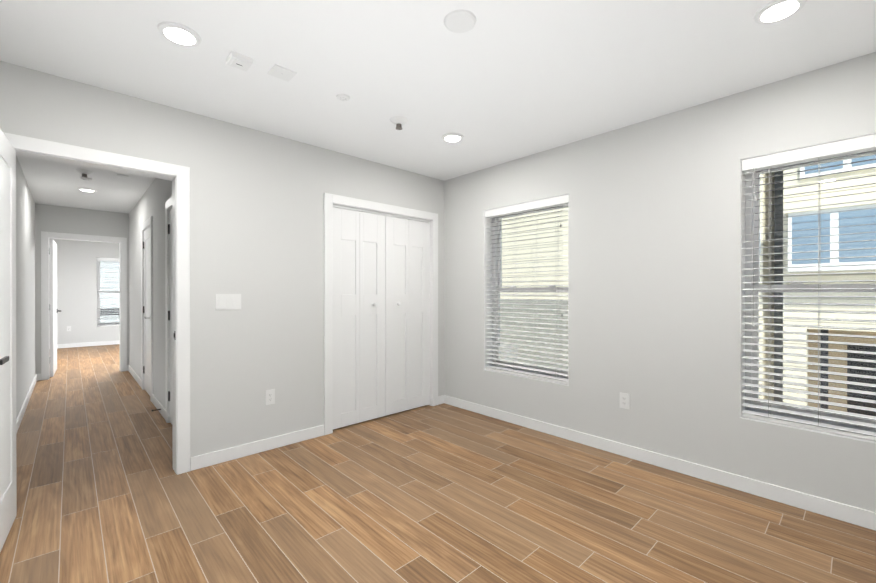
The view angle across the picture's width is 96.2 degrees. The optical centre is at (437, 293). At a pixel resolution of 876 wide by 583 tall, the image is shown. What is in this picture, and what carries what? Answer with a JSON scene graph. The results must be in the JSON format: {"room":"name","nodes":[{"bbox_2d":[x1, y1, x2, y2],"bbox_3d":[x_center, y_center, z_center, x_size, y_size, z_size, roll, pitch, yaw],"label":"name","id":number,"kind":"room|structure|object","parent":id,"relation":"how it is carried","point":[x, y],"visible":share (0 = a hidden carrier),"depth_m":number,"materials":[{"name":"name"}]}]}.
{"room":"empty bedroom","nodes":[
{"label":"empty bedroom","id":0,"kind":"room"},
{"bbox_2d":[16,156,35,418],"bbox_3d":[-4.037,-0.017,3.728,0.100,2.440,4.510,0,0,-43],"label":"wall","id":1,"kind":"structure","parent":0,"point":[25,292],"depth_m":4.12,"materials":[{"name":"white paint"}]},
{"bbox_2d":[16,374,39,433],"bbox_3d":[-3.993,1.158,3.771,0.020,0.090,4.510,0,0,-43],"label":"baseboard","id":2,"kind":"structure","parent":1,"relation":"attached to","point":[37,376],"depth_m":4.13,"materials":[{"name":"white wood"}]},
{"bbox_2d":[35,203,128,373],"bbox_3d":[-4.487,-0.023,6.477,3.700,2.440,0.120,0,0,-43],"label":"wall","id":3,"kind":"structure","parent":0,"point":[59,219],"depth_m":5.64,"materials":[{"name":"white paint"}]},
{"bbox_2d":[49,239,60,376],"bbox_3d":[-5.764,0.205,5.892,0.139,1.962,0.778,0,0,-41],"label":"room door","id":4,"kind":"structure","parent":3,"relation":"in","point":[53,310],"depth_m":5.66,"materials":[{"name":"white wood"}]},
{"bbox_2d":[41,231,126,379],"bbox_3d":[-5.201,0.169,5.809,0.935,2.060,0.152,0,0,-43],"label":"door frame","id":5,"kind":"structure","parent":3,"relation":"attached to","point":[45,331],"depth_m":5.61,"materials":[{"name":"white wood"}]},
{"bbox_2d":[49,239,119,343],"bbox_3d":[-7.351,-0.029,9.536,3.700,2.440,0.220,0,0,-43],"label":"wall","id":6,"kind":"structure","parent":0,"point":[76,286],"depth_m":8.77,"materials":[{"name":"white paint"}]},
{"bbox_2d":[57,340,119,347],"bbox_3d":[-7.376,1.146,9.353,3.150,0.090,0.015,0,0,-43],"label":"baseboard","id":7,"kind":"structure","parent":6,"relation":"attached to","point":[117,341],"depth_m":8.86,"materials":[{"name":"white wood"}]},
{"bbox_2d":[96,257,119,326],"bbox_3d":[-7.535,-0.034,9.360,0.911,1.590,0.214,0,0,-43],"label":"window","id":8,"kind":"structure","parent":6,"relation":"in","point":[98,285],"depth_m":9.13,"materials":[{"name":"clear glass"}]},
{"bbox_2d":[97,258,119,325],"bbox_3d":[-7.488,-0.035,9.309,0.898,1.573,0.079,0,0,-43],"label":"window blind","id":9,"kind":"object","parent":8,"relation":"attached to","point":[104,279],"visible":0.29,"depth_m":9.12,"materials":[{"name":"white plastic"}]},
{"bbox_2d":[129,178,171,408],"bbox_3d":[-3.219,-0.018,4.493,0.100,2.440,4.510,0,0,-43],"label":"wall","id":10,"kind":"structure","parent":0,"point":[156,196],"depth_m":4.29,"materials":[{"name":"white paint"}]},
{"bbox_2d":[127,365,141,387],"bbox_3d":[-4.271,1.154,5.526,0.028,0.090,1.568,0,0,-43],"label":"baseboard","id":11,"kind":"structure","parent":10,"relation":"attached to","point":[132,372],"depth_m":5.51,"materials":[{"name":"white wood"}]},
{"bbox_2d":[143,227,149,394],"bbox_3d":[-3.450,0.208,4.659,0.087,1.962,0.661,0,0,-43],"label":"hall door","id":12,"kind":"structure","parent":10,"relation":"in","point":[146,308],"depth_m":4.74,"materials":[{"name":"white wood"}]},
{"bbox_2d":[141,216,152,401],"bbox_3d":[-3.413,0.171,4.689,0.116,2.060,0.820,0,0,-43],"label":"door frame","id":13,"kind":"structure","parent":10,"relation":"attached to","point":[147,223],"depth_m":4.39,"materials":[{"name":"white wood"}]},
{"bbox_2d":[152,394,165,419],"bbox_3d":[-2.863,1.158,4.034,0.013,0.090,0.886,0,0,-43],"label":"baseboard","id":14,"kind":"structure","parent":10,"relation":"attached to","point":[155,401],"depth_m":3.98,"materials":[{"name":"white wood"}]},
{"bbox_2d":[165,197,171,422],"bbox_3d":[-2.224,0.174,3.419,0.116,2.060,0.880,0,0,-43],"label":"door frame","id":15,"kind":"structure","parent":10,"relation":"attached to","point":[168,205],"depth_m":3.65,"materials":[{"name":"white wood"}]},
{"bbox_2d":[168,209,171,423],"bbox_3d":[-2.261,0.211,3.389,0.087,1.962,0.721,0,0,-43],"label":"hall door","id":16,"kind":"structure","parent":10,"relation":"in","point":[170,281],"depth_m":3.61,"materials":[{"name":"white wood"}]},
{"bbox_2d":[0,61,443,456],"bbox_3d":[-1.184,-0.016,3.227,3.760,2.440,0.120,0,0,-43],"label":"wall","id":17,"kind":"structure","parent":0,"point":[257,220],"depth_m":2.91,"materials":[{"name":"white paint"}]},
{"bbox_2d":[0,129,16,551],"bbox_3d":[-2.046,0.214,1.817,0.139,1.962,0.765,0,0,-40],"label":"bedroom door","id":18,"kind":"structure","parent":17,"relation":"in","point":[8,489],"depth_m":1.97,"materials":[{"name":"white wood"}]},
{"bbox_2d":[3,132,189,474],"bbox_3d":[-2.067,0.176,2.401,0.922,2.060,0.152,0,0,-43],"label":"door frame","id":19,"kind":"structure","parent":17,"relation":"attached to","point":[178,176],"depth_m":2.62,"materials":[{"name":"white wood"}]},
{"bbox_2d":[216,294,240,309],"bbox_3d":[-1.508,0.059,2.835,0.166,0.114,0.010,0,0,-43],"label":"switch plate","id":20,"kind":"object","parent":17,"relation":"attached to","point":[228,301],"visible":1,"depth_m":2.83,"materials":[{"name":"white plastic"}]},
{"bbox_2d":[190,425,323,470],"bbox_3d":[-1.325,1.160,3.006,0.979,0.090,0.013,0,0,-43],"label":"baseboard","id":21,"kind":"structure","parent":17,"relation":"attached to","point":[216,457],"depth_m":2.94,"materials":[{"name":"white wood"}]},
{"bbox_2d":[265,389,274,404],"bbox_3d":[-1.296,0.800,3.037,0.070,0.114,0.008,0,0,-43],"label":"outlet","id":22,"kind":"object","parent":17,"relation":"attached to","point":[269,396],"visible":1,"depth_m":3.03,"materials":[{"name":"white plastic"}]},
{"bbox_2d":[324,193,437,434],"bbox_3d":[-0.525,0.173,3.833,1.320,2.060,0.136,0,0,-43],"label":"trim","id":23,"kind":"structure","parent":17,"relation":"attached to","point":[330,200],"depth_m":3.49,"materials":[{"name":"white wood"}]},
{"bbox_2d":[333,205,429,430],"bbox_3d":[-0.507,0.213,3.814,1.158,1.978,0.072,0,0,-43],"label":"bifold closet door","id":24,"kind":"structure","parent":17,"relation":"in","point":[381,314],"depth_m":3.77,"materials":[{"name":"white wood"}]},
{"bbox_2d":[0,344,875,582],"bbox_3d":[-3.017,1.276,4.925,4.120,0.150,12.880,0,0,-43],"label":"floor","id":25,"kind":"structure","parent":0,"point":[439,493],"depth_m":2.17,"materials":[{"name":"brown wood"}]},
{"bbox_2d":[0,0,875,212],"bbox_3d":[-3.017,-1.299,4.919,4.120,0.120,12.880,0,0,-43],"label":"ceiling","id":26,"kind":"structure","parent":0,"point":[501,82],"depth_m":2.11,"materials":[{"name":"white paint"}]},
{"bbox_2d":[76,169,92,177],"bbox_3d":[-3.566,-1.207,3.963,0.132,0.061,0.132,0,0,-43],"label":"sprinkler","id":27,"kind":"object","parent":26,"relation":"attached to","point":[84,172],"visible":1,"depth_m":3.94,"materials":[{"name":"white metal"}]},
{"bbox_2d":[80,176,91,180],"bbox_3d":[-3.761,-1.226,4.199,0.090,0.024,0.045,0,0,-43],"label":"smoke detector","id":28,"kind":"object","parent":26,"relation":"attached to","point":[87,178],"visible":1,"depth_m":4.19,"materials":[{"name":"white plastic"}]},
{"bbox_2d":[77,188,95,191],"bbox_3d":[-4.187,-1.233,4.687,0.176,0.012,0.176,0,0,-43],"label":"recessed light","id":29,"kind":"object","parent":26,"relation":"in","point":[87,189],"visible":1,"depth_m":4.67,"materials":[{"name":"white plastic"}]},
{"bbox_2d":[157,21,201,46],"bbox_3d":[-1.227,-1.227,1.868,0.176,0.012,0.176,0,0,-43],"label":"recessed light","id":30,"kind":"object","parent":26,"relation":"in","point":[179,34],"visible":1,"depth_m":1.85,"materials":[{"name":"white plastic"}]},
{"bbox_2d":[226,51,252,71],"bbox_3d":[-1.044,-1.217,2.065,0.100,0.032,0.100,0,0,-43],"label":"detector","id":31,"kind":"object","parent":26,"relation":"attached to","point":[239,61],"visible":1,"depth_m":2.05,"materials":[{"name":"white plastic"}]},
{"bbox_2d":[267,64,296,81],"bbox_3d":[-0.871,-1.230,2.195,0.120,0.007,0.120,0,0,-43],"label":"detector","id":32,"kind":"object","parent":26,"relation":"attached to","point":[281,72],"visible":1,"depth_m":2.19,"materials":[{"name":"white plastic"}]},
{"bbox_2d":[336,94,349,100],"bbox_3d":[-0.596,-1.229,2.471,0.086,0.010,0.086,0,0,-43],"label":"disc","id":33,"kind":"object","parent":26,"relation":"attached to","point":[342,97],"visible":1,"depth_m":2.46,"materials":[{"name":"white plastic"}]},
{"bbox_2d":[390,116,407,129],"bbox_3d":[-0.278,-1.204,2.798,0.132,0.061,0.132,0,0,-43],"label":"sprinkler","id":34,"kind":"object","parent":26,"relation":"attached to","point":[399,122],"visible":1,"depth_m":2.77,"materials":[{"name":"white metal"}]},
{"bbox_2d":[441,133,463,141],"bbox_3d":[0.115,-1.229,3.108,0.176,0.012,0.176,0,0,-43],"label":"recessed light","id":35,"kind":"object","parent":26,"relation":"in","point":[452,137],"visible":0.96,"depth_m":3.08,"materials":[{"name":"white plastic"}]},
{"bbox_2d":[444,9,475,32],"bbox_3d":[0.100,-1.227,1.779,0.148,0.011,0.148,0,0,-43],"label":"junction box","id":36,"kind":"object","parent":26,"relation":"attached to","point":[460,21],"visible":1,"depth_m":1.76,"materials":[{"name":"white plastic"}]},
{"bbox_2d":[753,0,806,23],"bbox_3d":[1.480,-1.226,1.704,0.176,0.012,0.176,0,0,-43],"label":"recessed light","id":37,"kind":"object","parent":26,"relation":"in","point":[773,11],"visible":1,"depth_m":1.70,"materials":[{"name":"white plastic"}]},
{"bbox_2d":[444,52,875,511],"bbox_3d":[-1.594,-0.022,6.255,0.220,2.440,12.880,0,0,-43],"label":"wall","id":38,"kind":"structure","parent":0,"point":[654,268],"depth_m":2.72,"materials":[{"name":"white paint"}]},
{"bbox_2d":[484,194,568,385],"bbox_3d":[0.846,-0.031,3.646,0.214,1.590,0.911,0,0,-43],"label":"window","id":39,"kind":"structure","parent":38,"relation":"in","point":[494,249],"depth_m":3.90,"materials":[{"name":"clear glass"}]},
{"bbox_2d":[485,195,567,383],"bbox_3d":[0.795,-0.033,3.599,0.079,1.573,0.898,0,0,-43],"label":"window blind","id":40,"kind":"object","parent":39,"relation":"attached to","point":[558,201],"visible":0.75,"depth_m":3.55,"materials":[{"name":"white plastic"}]},
{"bbox_2d":[620,392,629,408],"bbox_3d":[1.381,0.795,2.912,0.008,0.114,0.070,0,0,-43],"label":"outlet","id":41,"kind":"object","parent":38,"relation":"attached to","point":[624,400],"visible":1,"depth_m":2.91,"materials":[{"name":"white plastic"}]},
{"bbox_2d":[440,395,875,530],"bbox_3d":[1.346,1.160,2.934,0.030,0.090,3.770,0,0,-43],"label":"baseboard","id":42,"kind":"structure","parent":38,"relation":"attached to","point":[837,510],"depth_m":2.57,"materials":[{"name":"white wood"}]},
{"bbox_2d":[740,132,875,443],"bbox_3d":[2.244,-0.028,2.152,0.214,1.590,0.911,0,0,-43],"label":"window","id":43,"kind":"structure","parent":38,"relation":"in","point":[748,224],"depth_m":2.39,"materials":[{"name":"white plastic"}]},
{"bbox_2d":[742,134,875,440],"bbox_3d":[2.193,-0.030,2.105,0.079,1.573,0.898,0,0,-43],"label":"window blind","id":44,"kind":"object","parent":43,"relation":"attached to","point":[844,147],"visible":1,"depth_m":2.20,"materials":[{"name":"white plastic"}]},
{"label":"outside","id":45,"kind":"structure","parent":0,"visible":0},
{"bbox_3d":[0.069,4.302,4.327,60.000,0.200,60.000,0,0,-43],"label":"ground","id":46,"kind":"structure","parent":45,"visible":0},
{"bbox_2d":[100,261,119,321],"bbox_3d":[-10.340,-1.313,11.262,14.300,11.000,0.430,0,0,-43],"label":"siding","id":47,"kind":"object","parent":46,"relation":"on","point":[114,278],"depth_m":11.61,"materials":[{"name":"white"}]},
{"bbox_2d":[500,155,875,415],"bbox_3d":[4.531,-1.060,9.864,6.900,10.500,30.000,0,0,-43],"label":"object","id":48,"kind":"structure","parent":46,"relation":"on","point":[811,223],"depth_m":5.68,"materials":[{"name":"beige"}]}
]}

